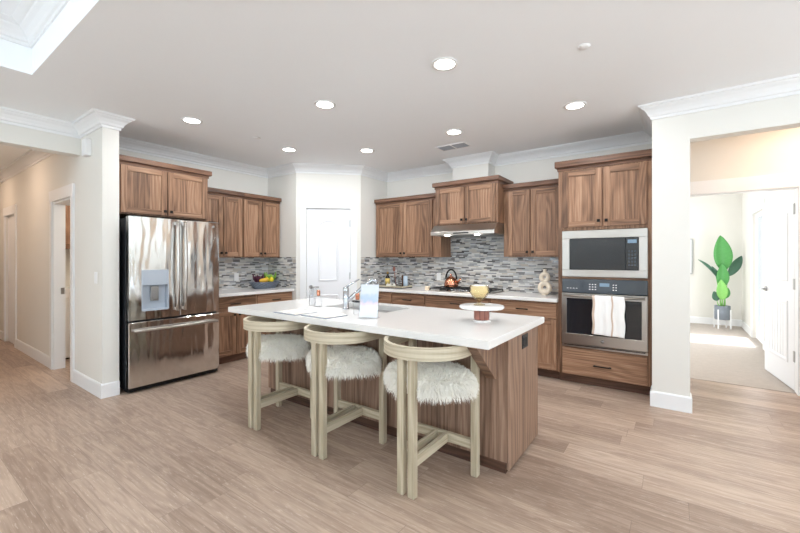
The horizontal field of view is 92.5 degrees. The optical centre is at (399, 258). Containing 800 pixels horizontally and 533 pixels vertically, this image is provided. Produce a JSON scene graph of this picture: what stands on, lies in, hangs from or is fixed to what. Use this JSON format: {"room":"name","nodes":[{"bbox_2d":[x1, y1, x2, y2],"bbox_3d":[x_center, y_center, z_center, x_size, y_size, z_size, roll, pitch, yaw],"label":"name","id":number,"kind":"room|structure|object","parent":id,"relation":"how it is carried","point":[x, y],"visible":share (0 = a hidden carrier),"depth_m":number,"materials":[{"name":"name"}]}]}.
{"room":"kitchen","nodes":[
{"label":"kitchen","id":0,"kind":"room"},
{"bbox_2d":[0,123,80,156],"bbox_3d":[-3.942,-1.260,3.495,0.140,0.300,1.590,0,0,36],"label":"beam","id":1,"kind":"structure","parent":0,"point":[10,135],"depth_m":3.84,"materials":[{"name":"paint"}]},
{"bbox_2d":[0,127,118,383],"bbox_3d":[-5.287,-0.025,5.524,5.970,2.770,0.140,0,0,36],"label":"wall","id":2,"kind":"structure","parent":0,"point":[95,177],"depth_m":4.09,"materials":[{"name":"paint"}]},
{"bbox_2d":[3,204,16,347],"bbox_3d":[-6.204,0.265,6.081,0.894,2.190,0.022,0,0,36],"label":"trim","id":3,"kind":"structure","parent":2,"relation":"attached to","point":[12,209],"depth_m":5.96,"materials":[{"name":"paint"}]},
{"bbox_2d":[8,216,13,343],"bbox_3d":[-6.178,0.332,6.113,0.686,2.036,0.051,0,0,36],"label":"door","id":4,"kind":"structure","parent":2,"relation":"in","point":[11,218],"depth_m":6.15,"materials":[{"name":"paint"}]},
{"bbox_2d":[0,150,53,183],"bbox_3d":[-5.675,-1.347,5.652,5.190,0.125,0.105,0,0,36],"label":"trim","id":5,"kind":"structure","parent":2,"relation":"attached to","point":[30,158],"depth_m":5.41,"materials":[{"name":"paint"}]},
{"bbox_2d":[16,339,48,367],"bbox_3d":[-5.092,1.290,5.289,1.860,0.140,0.015,0,0,36],"label":"baseboard","id":6,"kind":"structure","parent":2,"relation":"attached to","point":[39,356],"depth_m":5.20,"materials":[{"name":"paint"}]},
{"bbox_2d":[49,183,74,381],"bbox_3d":[-3.925,0.265,4.540,0.934,2.190,0.172,0,0,36],"label":"door frame","id":7,"kind":"structure","parent":2,"relation":"attached to","point":[56,209],"depth_m":4.70,"materials":[{"name":"paint"}]},
{"bbox_2d":[82,138,91,156],"bbox_3d":[-3.202,-1.135,3.909,0.110,0.170,0.056,0,0,36],"label":"door chime","id":8,"kind":"object","parent":2,"relation":"attached to","point":[86,143],"visible":1,"depth_m":3.88,"materials":[{"name":"white plastic"}]},
{"bbox_2d":[94,272,96,283],"bbox_3d":[-3.042,0.190,3.824,0.072,0.115,0.009,0,0,36],"label":"light switch","id":9,"kind":"object","parent":2,"relation":"attached to","point":[95,273],"visible":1,"depth_m":3.81,"materials":[{"name":"white plastic"}]},
{"bbox_2d":[73,369,119,398],"bbox_3d":[-3.204,1.290,4.022,0.865,0.140,0.155,0,0,36],"label":"baseboard","id":10,"kind":"structure","parent":2,"relation":"attached to","point":[110,389],"depth_m":3.82,"materials":[{"name":"paint"}]},
{"bbox_2d":[65,249,69,286],"bbox_3d":[-3.647,-0.025,5.923,1.970,2.770,2.420,0,0,36],"label":"wall","id":11,"kind":"structure","parent":0,"point":[67,251],"depth_m":5.65,"materials":[{"name":"paint"}]},
{"bbox_2d":[65,205,69,248],"bbox_3d":[-4.539,-0.540,5.837,0.360,0.800,1.200,0,0,36],"label":"upper cabinet","id":12,"kind":"object","parent":11,"relation":"attached to","point":[67,207],"visible":0.02,"depth_m":5.37,"materials":[{"name":"brown wood"}]},
{"bbox_2d":[119,149,267,289],"bbox_3d":[-2.396,-0.025,5.851,0.149,2.770,3.760,0,0,36],"label":"wall","id":13,"kind":"structure","parent":0,"point":[220,179],"depth_m":5.65,"materials":[{"name":"paint"}]},
{"bbox_2d":[119,154,211,220],"bbox_3d":[-2.861,-0.770,4.496,0.670,0.600,0.975,0,0,36],"label":"upper cabinet","id":14,"kind":"object","parent":13,"relation":"attached to","point":[147,188],"visible":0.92,"depth_m":4.26,"materials":[{"name":"brown wood"}]},
{"bbox_2d":[201,187,243,256],"bbox_3d":[-2.524,-0.477,5.241,0.350,0.915,0.635,0,0,36],"label":"upper cabinet","id":15,"kind":"object","parent":13,"relation":"attached to","point":[224,206],"visible":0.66,"depth_m":5.23,"materials":[{"name":"brown wood"}]},
{"bbox_2d":[234,273,238,280],"bbox_3d":[-2.425,0.270,5.675,0.009,0.115,0.072,0,0,36],"label":"power outlet","id":16,"kind":"object","parent":13,"relation":"attached to","point":[236,275],"visible":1,"depth_m":5.67,"materials":[{"name":"white plastic"}]},
{"bbox_2d":[242,193,281,257],"bbox_3d":[-2.154,-0.477,5.758,0.350,0.915,0.630,0,0,36],"label":"upper cabinet","id":17,"kind":"object","parent":13,"relation":"attached to","point":[260,213],"visible":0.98,"depth_m":5.64,"materials":[{"name":"brown wood"}]},
{"bbox_2d":[268,173,386,300],"bbox_3d":[-1.134,-0.025,6.082,1.924,2.770,0.569,0,0,-9],"label":"wall","id":18,"kind":"structure","parent":0,"point":[293,188],"depth_m":5.86,"materials":[{"name":"paint"}]},
{"bbox_2d":[268,257,295,288],"bbox_3d":[-1.834,0.210,5.922,0.681,0.470,0.009,0,0,36],"label":"backsplash","id":19,"kind":"structure","parent":18,"relation":"attached to","point":[284,267],"depth_m":5.87,"materials":[{"name":"tile"}]},
{"bbox_2d":[307,208,349,299],"bbox_3d":[-1.079,0.294,5.804,0.655,2.111,0.099,0,0,-9],"label":"door","id":20,"kind":"structure","parent":18,"relation":"in","point":[328,230],"depth_m":5.82,"materials":[{"name":"paint"}]},
{"bbox_2d":[299,201,357,299],"bbox_3d":[-1.077,0.247,5.793,0.863,2.225,0.026,0,0,-9],"label":"door frame","id":21,"kind":"structure","parent":18,"relation":"attached to","point":[353,206],"depth_m":5.79,"materials":[{"name":"paint"}]},
{"bbox_2d":[361,257,386,284],"bbox_3d":[-0.409,0.210,6.150,0.009,0.470,0.661,0,0,36],"label":"backsplash","id":22,"kind":"structure","parent":18,"relation":"attached to","point":[371,267],"depth_m":6.14,"materials":[{"name":"tile"}]},
{"bbox_2d":[0,0,799,172],"bbox_3d":[-2.159,-1.625,2.052,15.300,0.430,10.220,0,0,36],"label":"ceiling","id":23,"kind":"structure","parent":0,"point":[246,69],"depth_m":2.81,"materials":[{"name":"paint"}]},
{"bbox_2d":[0,0,69,48],"bbox_3d":[-1.100,-1.675,-0.848,7.200,0.130,4.140,0,0,36],"label":"trim","id":24,"kind":"structure","parent":23,"relation":"attached to","point":[31,19],"depth_m":2.72,"materials":[{"name":"paint"}]},
{"bbox_2d":[181,117,202,123],"bbox_3d":[-2.121,-1.406,3.901,0.196,0.008,0.196,0,0,36],"label":"recessed light","id":25,"kind":"object","parent":23,"relation":"in","point":[191,120],"visible":1,"depth_m":3.89,"materials":[{"name":"white plastic"}]},
{"bbox_2d":[184,118,199,122],"bbox_3d":[-2.121,-1.407,3.901,0.148,0.003,0.148,0,0,36],"label":"diffuser","id":26,"kind":"object","parent":25,"relation":"attached to","point":[191,120],"depth_m":3.89,"materials":[{"name":"white plastic"}]},
{"bbox_2d":[281,147,296,151],"bbox_3d":[-1.431,-1.406,4.936,0.196,0.008,0.196,0,0,36],"label":"recessed light","id":27,"kind":"object","parent":23,"relation":"in","point":[287,149],"visible":1,"depth_m":4.92,"materials":[{"name":"white plastic"}]},
{"bbox_2d":[314,100,335,108],"bbox_3d":[-0.686,-1.406,3.496,0.196,0.008,0.196,0,0,36],"label":"recessed light","id":28,"kind":"object","parent":23,"relation":"in","point":[325,104],"visible":1,"depth_m":3.49,"materials":[{"name":"white plastic"}]},
{"bbox_2d":[317,102,332,107],"bbox_3d":[-0.686,-1.407,3.496,0.148,0.003,0.148,0,0,36],"label":"diffuser","id":29,"kind":"object","parent":28,"relation":"attached to","point":[319,104],"depth_m":3.49,"materials":[{"name":"white plastic"}]},
{"bbox_2d":[359,148,373,152],"bbox_3d":[-0.430,-1.406,4.981,0.196,0.008,0.196,0,0,36],"label":"recessed light","id":30,"kind":"object","parent":23,"relation":"in","point":[364,150],"visible":1,"depth_m":4.97,"materials":[{"name":"white plastic"}]},
{"bbox_2d":[431,57,457,70],"bbox_3d":[0.323,-1.406,2.769,0.196,0.008,0.196,0,0,36],"label":"recessed light","id":31,"kind":"object","parent":23,"relation":"in","point":[444,63],"visible":1,"depth_m":2.76,"materials":[{"name":"white plastic"}]},
{"bbox_2d":[434,59,454,69],"bbox_3d":[0.323,-1.407,2.769,0.148,0.003,0.148,0,0,36],"label":"diffuser","id":32,"kind":"object","parent":31,"relation":"attached to","point":[444,64],"depth_m":2.77,"materials":[{"name":"white plastic"}]},
{"bbox_2d":[436,142,471,150],"bbox_3d":[0.670,-1.406,4.798,0.400,0.008,0.200,0,0,36],"label":"ceiling vent","id":33,"kind":"object","parent":23,"relation":"in","point":[460,144],"visible":1,"depth_m":4.78,"materials":[{"name":"white plastic"}]},
{"bbox_2d":[445,129,462,134],"bbox_3d":[0.601,-1.406,4.254,0.196,0.008,0.196,0,0,36],"label":"recessed light","id":34,"kind":"object","parent":23,"relation":"in","point":[451,131],"visible":1,"depth_m":4.25,"materials":[{"name":"white plastic"}]},
{"bbox_2d":[447,130,460,134],"bbox_3d":[0.601,-1.407,4.254,0.148,0.003,0.148,0,0,36],"label":"diffuser","id":35,"kind":"object","parent":34,"relation":"attached to","point":[449,132],"depth_m":4.26,"materials":[{"name":"white plastic"}]},
{"bbox_2d":[563,101,586,109],"bbox_3d":[1.609,-1.406,3.519,0.196,0.008,0.196,0,0,36],"label":"recessed light","id":36,"kind":"object","parent":23,"relation":"in","point":[575,105],"visible":1,"depth_m":3.51,"materials":[{"name":"white plastic"}]},
{"bbox_2d":[566,103,583,108],"bbox_3d":[1.609,-1.407,3.519,0.148,0.003,0.148,0,0,36],"label":"diffuser","id":37,"kind":"object","parent":36,"relation":"attached to","point":[570,105],"depth_m":3.51,"materials":[{"name":"white plastic"}]},
{"bbox_2d":[577,43,590,49],"bbox_3d":[1.222,-1.404,2.541,0.080,0.012,0.080,0,0,36],"label":"smoke detector","id":38,"kind":"object","parent":23,"relation":"attached to","point":[584,46],"visible":1,"depth_m":2.53,"materials":[{"name":"white plastic"}]},
{"bbox_2d":[0,323,799,532],"bbox_3d":[-0.738,1.408,4.035,15.300,0.104,15.100,0,0,36],"label":"floor","id":39,"kind":"structure","parent":0,"point":[181,456],"depth_m":2.53,"materials":[{"name":"brown wood"}]},
{"bbox_2d":[65,287,69,358],"bbox_3d":[-4.550,0.885,5.574,0.630,0.950,0.680,0,0,36],"label":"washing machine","id":40,"kind":"object","parent":39,"relation":"on","point":[67,289],"visible":0.02,"depth_m":5.17,"materials":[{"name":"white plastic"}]},
{"bbox_2d":[119,215,218,392],"bbox_3d":[-2.728,0.454,4.409,0.868,1.788,0.937,0,0,36],"label":"refrigerator","id":41,"kind":"object","parent":39,"relation":"on","point":[169,268],"visible":0.98,"depth_m":4.11,"materials":[{"name":"silver metal"}]},
{"bbox_2d":[216,294,255,363],"bbox_3d":[-2.398,0.923,5.173,0.634,0.873,0.665,0,0,36],"label":"base cabinet","id":42,"kind":"object","parent":39,"relation":"on","point":[233,339],"visible":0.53,"depth_m":5.00,"materials":[{"name":"brown wood"}]},
{"bbox_2d":[219,287,293,296],"bbox_3d":[-2.221,0.465,5.423,0.649,0.040,1.271,0,0,36],"label":"countertop","id":43,"kind":"structure","parent":42,"relation":"on","point":[243,291],"depth_m":5.37,"materials":[{"name":"white stone"}]},
{"bbox_2d":[250,281,278,288],"bbox_3d":[-2.041,0.393,5.769,0.309,0.108,0.465,0,0,36],"label":"bowl","id":44,"kind":"object","parent":43,"relation":"on","point":[258,285],"visible":0.97,"depth_m":5.63,"materials":[{"name":"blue ceramic"}]},
{"bbox_2d":[253,274,263,281],"bbox_3d":[-2.111,0.295,5.705,0.155,0.150,0.160,0,0,36],"label":"radicchio","id":45,"kind":"object","parent":44,"relation":"in","point":[257,278],"visible":0.68,"depth_m":5.65,"materials":[{"name":"purple plant"}]},
{"bbox_2d":[259,278,267,281],"bbox_3d":[-2.017,0.321,5.665,0.072,0.072,0.148,0,0,36],"label":"mango","id":46,"kind":"object","parent":44,"relation":"in","point":[262,279],"visible":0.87,"depth_m":5.64,"materials":[{"name":"yellow food"}]},
{"bbox_2d":[264,272,275,281],"bbox_3d":[-2.002,0.288,5.880,0.185,0.173,0.186,0,0,36],"label":"lettuce","id":47,"kind":"object","parent":44,"relation":"in","point":[266,274],"visible":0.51,"depth_m":5.84,"materials":[{"name":"green plant"}]},
{"bbox_2d":[256,291,291,334],"bbox_3d":[-2.027,0.923,5.691,0.634,0.873,0.610,0,0,36],"label":"base cabinet","id":48,"kind":"object","parent":39,"relation":"on","point":[279,296],"visible":0.12,"depth_m":5.48,"materials":[{"name":"brown wood"}]},
{"bbox_2d":[243,315,310,430],"bbox_3d":[-1.031,0.928,3.257,0.650,0.864,0.561,0,0,36],"label":"counter stool","id":49,"kind":"object","parent":39,"relation":"on","point":[278,346],"visible":0.98,"depth_m":3.06,"materials":[{"name":"beige wood"}]},
{"bbox_2d":[304,324,386,459],"bbox_3d":[-0.420,0.928,2.819,0.650,0.864,0.561,0,0,36],"label":"counter stool","id":50,"kind":"object","parent":39,"relation":"on","point":[339,360],"visible":0.99,"depth_m":2.64,"materials":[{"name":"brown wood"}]},
{"bbox_2d":[378,291,391,303],"bbox_3d":[-0.178,0.923,6.000,0.540,0.873,0.634,0,0,36],"label":"drawer","id":51,"kind":"object","parent":39,"relation":"on","point":[383,297],"visible":0.11,"depth_m":5.68,"materials":[{"name":"brown wood"}]},
{"bbox_2d":[245,314,537,473],"bbox_3d":[-0.225,0.926,3.243,2.455,0.868,0.950,0,0,36],"label":"kitchen island","id":52,"kind":"object","parent":39,"relation":"on","point":[508,371],"visible":0.23,"depth_m":2.64,"materials":[{"name":"brown wood"}]},
{"bbox_2d":[228,297,543,349],"bbox_3d":[-0.241,0.468,3.235,2.545,0.046,1.083,0,0,36],"label":"island countertop","id":53,"kind":"structure","parent":52,"relation":"on","point":[432,324],"depth_m":2.75,"materials":[{"name":"white stone"}]},
{"bbox_2d":[274,309,315,314],"bbox_3d":[-0.872,0.439,3.178,0.300,0.013,0.220,0,0,39],"label":"booklet","id":54,"kind":"object","parent":53,"relation":"on","point":[291,311],"visible":0.94,"depth_m":3.14,"materials":[{"name":"white paper"}]},
{"bbox_2d":[302,311,347,318],"bbox_3d":[-0.596,0.439,3.005,0.300,0.013,0.220,0,0,39],"label":"booklet","id":55,"kind":"object","parent":53,"relation":"on","point":[325,314],"visible":1,"depth_m":2.97,"materials":[{"name":"white paper"}]},
{"bbox_2d":[355,293,359,299],"bbox_3d":[-0.340,0.360,3.061,0.066,0.169,0.065,0,0,36],"label":"soap bottle","id":56,"kind":"object","parent":53,"relation":"on","point":[357,295],"visible":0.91,"depth_m":3.05,"materials":[{"name":"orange plastic"}]},
{"bbox_2d":[342,278,377,309],"bbox_3d":[-0.351,0.309,3.399,0.320,0.272,0.060,0,0,-17],"label":"faucet","id":57,"kind":"object","parent":53,"relation":"on","point":[346,299],"visible":0.98,"depth_m":3.36,"materials":[{"name":"silver metal"}]},
{"bbox_2d":[359,284,378,317],"bbox_3d":[-0.234,0.314,2.875,0.150,0.262,0.100,0,0,12],"label":"brochure holder","id":58,"kind":"object","parent":53,"relation":"on","point":[369,292],"visible":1,"depth_m":2.88,"materials":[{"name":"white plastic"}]},
{"bbox_2d":[349,307,392,312],"bbox_3d":[-0.298,0.587,3.523,0.754,0.190,0.404,0,0,36],"label":"sink","id":59,"kind":"object","parent":53,"relation":"in","point":[355,308],"visible":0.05,"depth_m":3.68,"materials":[{"name":"silver metal"}]},
{"bbox_2d":[459,303,503,322],"bbox_3d":[0.583,0.389,2.732,0.314,0.113,0.314,0,0,36],"label":"cake stand","id":60,"kind":"object","parent":53,"relation":"on","point":[481,311],"visible":1,"depth_m":2.68,"materials":[{"name":"stone"}]},
{"bbox_2d":[469,285,488,304],"bbox_3d":[0.569,0.260,2.748,0.140,0.143,0.140,0,0,36],"label":"footed bowl","id":61,"kind":"object","parent":60,"relation":"on","point":[474,289],"visible":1,"depth_m":2.71,"materials":[{"name":"yellow glass"}]},
{"bbox_2d":[522,333,527,348],"bbox_3d":[0.869,0.570,2.656,0.008,0.094,0.120,0,0,36],"label":"power outlet","id":62,"kind":"object","parent":52,"relation":"attached to","point":[525,336],"visible":1,"depth_m":2.64,"materials":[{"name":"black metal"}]},
{"bbox_2d":[392,292,424,306],"bbox_3d":[0.273,0.923,5.677,0.570,0.873,0.634,0,0,36],"label":"drawer","id":63,"kind":"object","parent":39,"relation":"on","point":[411,299],"visible":0.17,"depth_m":5.44,"materials":[{"name":"brown wood"}]},
{"bbox_2d":[383,335,479,499],"bbox_3d":[0.177,0.928,2.391,0.650,0.864,0.561,0,0,36],"label":"counter stool","id":64,"kind":"object","parent":39,"relation":"on","point":[422,373],"visible":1,"depth_m":2.21,"materials":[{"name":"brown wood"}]},
{"bbox_2d":[425,294,490,311],"bbox_3d":[0.893,0.923,5.232,0.955,0.873,0.634,0,0,36],"label":"base cabinet","id":65,"kind":"object","parent":39,"relation":"on","point":[437,301],"visible":0.12,"depth_m":5.07,"materials":[{"name":"brown wood"}]},
{"bbox_2d":[379,287,557,302],"bbox_3d":[0.761,0.465,5.329,2.867,0.040,0.649,0,0,36],"label":"countertop","id":66,"kind":"structure","parent":65,"relation":"on","point":[525,296],"depth_m":4.80,"materials":[{"name":"white stone"}]},
{"bbox_2d":[379,285,411,288],"bbox_3d":[-0.088,0.428,5.920,0.480,0.034,0.280,0,0,36],"label":"serving tray","id":67,"kind":"object","parent":66,"relation":"on","point":[380,286],"visible":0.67,"depth_m":5.79,"materials":[{"name":"beige wood"}]},
{"bbox_2d":[385,272,389,285],"bbox_3d":[-0.195,0.319,6.045,0.078,0.224,0.077,0,0,36],"label":"oil bottle","id":68,"kind":"object","parent":67,"relation":"on","point":[387,278],"visible":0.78,"depth_m":6.02,"materials":[{"name":"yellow glass"}]},
{"bbox_2d":[403,275,407,285],"bbox_3d":[0.084,0.336,5.833,0.070,0.190,0.069,0,0,36],"label":"canister","id":69,"kind":"object","parent":67,"relation":"on","point":[405,277],"visible":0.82,"depth_m":5.80,"materials":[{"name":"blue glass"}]},
{"bbox_2d":[428,286,503,293],"bbox_3d":[0.899,0.422,5.237,0.900,0.046,0.500,0,0,36],"label":"gas cooktop","id":70,"kind":"object","parent":66,"relation":"in","point":[458,289],"visible":0.77,"depth_m":5.17,"materials":[{"name":"metal"}]},
{"bbox_2d":[444,269,460,286],"bbox_3d":[0.735,0.271,5.442,0.204,0.256,0.233,0,0,-18],"label":"kettle","id":71,"kind":"object","parent":70,"relation":"on","point":[451,281],"visible":1,"depth_m":5.39,"materials":[{"name":"orange metal"}]},
{"bbox_2d":[537,269,551,294],"bbox_3d":[1.786,0.286,4.724,0.172,0.318,0.070,0,0,36],"label":"ring vase","id":72,"kind":"object","parent":66,"relation":"on","point":[544,282],"visible":1,"depth_m":4.70,"materials":[{"name":"beige ceramic"}]},
{"bbox_2d":[491,298,559,378],"bbox_3d":[1.603,0.923,4.724,0.792,0.873,0.634,0,0,36],"label":"base cabinet","id":73,"kind":"object","parent":39,"relation":"on","point":[547,331],"visible":0.36,"depth_m":4.36,"materials":[{"name":"brown wood"}]},
{"bbox_2d":[555,149,651,394],"bbox_3d":[2.267,0.145,4.235,0.906,2.430,0.654,0,0,36],"label":"oven tower","id":74,"kind":"object","parent":39,"relation":"on","point":[612,191],"visible":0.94,"depth_m":3.97,"materials":[{"name":"brown wood"}]},
{"bbox_2d":[562,278,647,355],"bbox_3d":[2.248,0.587,4.178,0.793,0.737,0.638,0,0,36],"label":"oven","id":75,"kind":"object","parent":74,"relation":"in","point":[577,302],"visible":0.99,"depth_m":3.98,"materials":[{"name":"metal"}]},
{"bbox_2d":[592,295,624,338],"bbox_3d":[2.119,0.585,3.891,0.304,0.411,0.044,0,0,36],"label":"dish towel","id":76,"kind":"object","parent":75,"relation":"hanging from","point":[608,312],"visible":1,"depth_m":3.87,"materials":[{"name":"white fabric"}]},
{"bbox_2d":[562,228,647,277],"bbox_3d":[2.255,-0.056,4.188,0.793,0.495,0.515,0,0,36],"label":"microwave","id":77,"kind":"object","parent":74,"relation":"in","point":[614,253],"visible":1,"depth_m":3.97,"materials":[{"name":"metal"}]},
{"bbox_2d":[714,310,731,328],"bbox_3d":[6.302,1.171,7.479,0.220,0.370,0.220,0,0,21],"label":"plant stand","id":78,"kind":"object","parent":39,"relation":"on","point":[730,320],"visible":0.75,"depth_m":7.38,"materials":[{"name":"paint"}]},
{"bbox_2d":[698,235,742,319],"bbox_3d":[6.264,0.361,7.444,0.836,1.640,0.297,0,0,-15],"label":"potted plant","id":79,"kind":"object","parent":78,"relation":"on","point":[723,254],"visible":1,"depth_m":7.42,"materials":[{"name":"green plant"}]},
{"bbox_2d":[452,163,494,180],"bbox_3d":[1.035,-1.228,5.392,0.540,0.365,0.230,0,0,36],"label":"wall","id":80,"kind":"structure","parent":0,"point":[482,170],"depth_m":5.28,"materials":[{"name":"paint"}]},
{"bbox_2d":[0,73,799,181],"bbox_3d":[1.295,-1.347,3.901,10.662,0.125,4.386,0,0,11],"label":"trim","id":81,"kind":"structure","parent":80,"relation":"attached to","point":[92,120],"depth_m":4.37,"materials":[{"name":"paint"}]},
{"bbox_2d":[387,144,651,293],"bbox_3d":[1.355,-0.025,5.384,4.010,2.770,0.149,0,0,36],"label":"wall","id":82,"kind":"structure","parent":0,"point":[512,274],"depth_m":5.39,"materials":[{"name":"tile"}]},
{"bbox_2d":[374,193,450,256],"bbox_3d":[0.171,-0.485,5.921,1.195,0.920,0.345,0,0,36],"label":"upper cabinet","id":83,"kind":"object","parent":82,"relation":"attached to","point":[405,224],"visible":0.97,"depth_m":5.78,"materials":[{"name":"brown wood"}]},
{"bbox_2d":[432,175,513,225],"bbox_3d":[0.986,-0.748,5.221,0.960,0.585,0.535,0,0,36],"label":"upper cabinet","id":84,"kind":"object","parent":82,"relation":"attached to","point":[477,200],"visible":0.97,"depth_m":4.98,"materials":[{"name":"brown wood"}]},
{"bbox_2d":[431,222,503,237],"bbox_3d":[0.962,-0.378,5.197,0.908,0.150,0.610,0,0,36],"label":"range hood","id":85,"kind":"object","parent":84,"relation":"attached to","point":[481,229],"visible":0.94,"depth_m":4.96,"materials":[{"name":"metal"}]},
{"bbox_2d":[503,179,557,256],"bbox_3d":[1.710,-0.485,4.819,0.735,0.920,0.345,0,0,36],"label":"upper cabinet","id":86,"kind":"object","parent":82,"relation":"attached to","point":[530,208],"visible":0.93,"depth_m":4.71,"materials":[{"name":"brown wood"}]},
{"bbox_2d":[690,193,741,319],"bbox_3d":[5.410,-0.025,8.733,3.820,2.770,0.100,0,0,36],"label":"wall","id":87,"kind":"structure","parent":0,"point":[711,217],"depth_m":7.93,"materials":[{"name":"paint"}]},
{"bbox_2d":[690,239,692,273],"bbox_3d":[5.860,-0.050,8.330,0.810,0.750,0.029,0,0,36],"label":"framed picture","id":88,"kind":"object","parent":87,"relation":"attached to","point":[691,240],"visible":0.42,"depth_m":8.10,"materials":[{"name":"fabric"}]},
{"bbox_2d":[690,316,750,335],"bbox_3d":[5.021,1.290,8.207,3.600,0.140,1.210,0,0,36],"label":"baseboard","id":89,"kind":"structure","parent":87,"relation":"attached to","point":[702,320],"depth_m":7.83,"materials":[{"name":"paint"}]},
{"bbox_2d":[652,94,799,396],"bbox_3d":[4.609,-0.025,2.627,4.767,2.770,1.160,0,0,36],"label":"wall","id":90,"kind":"structure","parent":0,"point":[672,137],"depth_m":3.44,"materials":[{"name":"paint"}]},
{"bbox_2d":[650,386,691,413],"bbox_3d":[2.497,1.290,3.529,0.311,0.140,0.195,0,0,36],"label":"baseboard","id":91,"kind":"structure","parent":90,"relation":"attached to","point":[675,402],"depth_m":3.44,"materials":[{"name":"paint"}]},
{"bbox_2d":[690,127,799,181],"bbox_3d":[3.059,-0.025,4.525,4.900,2.770,0.120,0,0,36],"label":"wall","id":92,"kind":"structure","parent":0,"point":[778,151],"depth_m":4.03,"materials":[{"name":"paint"}]},
{"bbox_2d":[690,172,799,395],"bbox_3d":[3.616,0.250,4.114,1.119,2.220,0.146,0,0,36],"label":"door frame","id":93,"kind":"structure","parent":92,"relation":"attached to","point":[784,181],"depth_m":3.88,"materials":[{"name":"paint"}]},
{"bbox_2d":[760,191,794,390],"bbox_3d":[4.234,0.329,4.292,0.110,2.038,0.912,0,0,29],"label":"door","id":94,"kind":"structure","parent":92,"relation":"in","point":[779,288],"depth_m":4.23,"materials":[{"name":"paint"}]},
{"bbox_2d":[742,189,794,337],"bbox_3d":[5.551,-0.025,5.753,0.120,2.770,4.780,0,0,36],"label":"wall","id":95,"kind":"structure","parent":0,"point":[748,199],"depth_m":6.79,"materials":[{"name":"paint"}]},
{"bbox_2d":[750,198,765,349],"bbox_3d":[5.799,0.230,6.154,0.102,2.260,1.240,0,0,36],"label":"door frame","id":96,"kind":"structure","parent":95,"relation":"in","point":[759,205],"depth_m":6.49,"materials":[{"name":"paint"}]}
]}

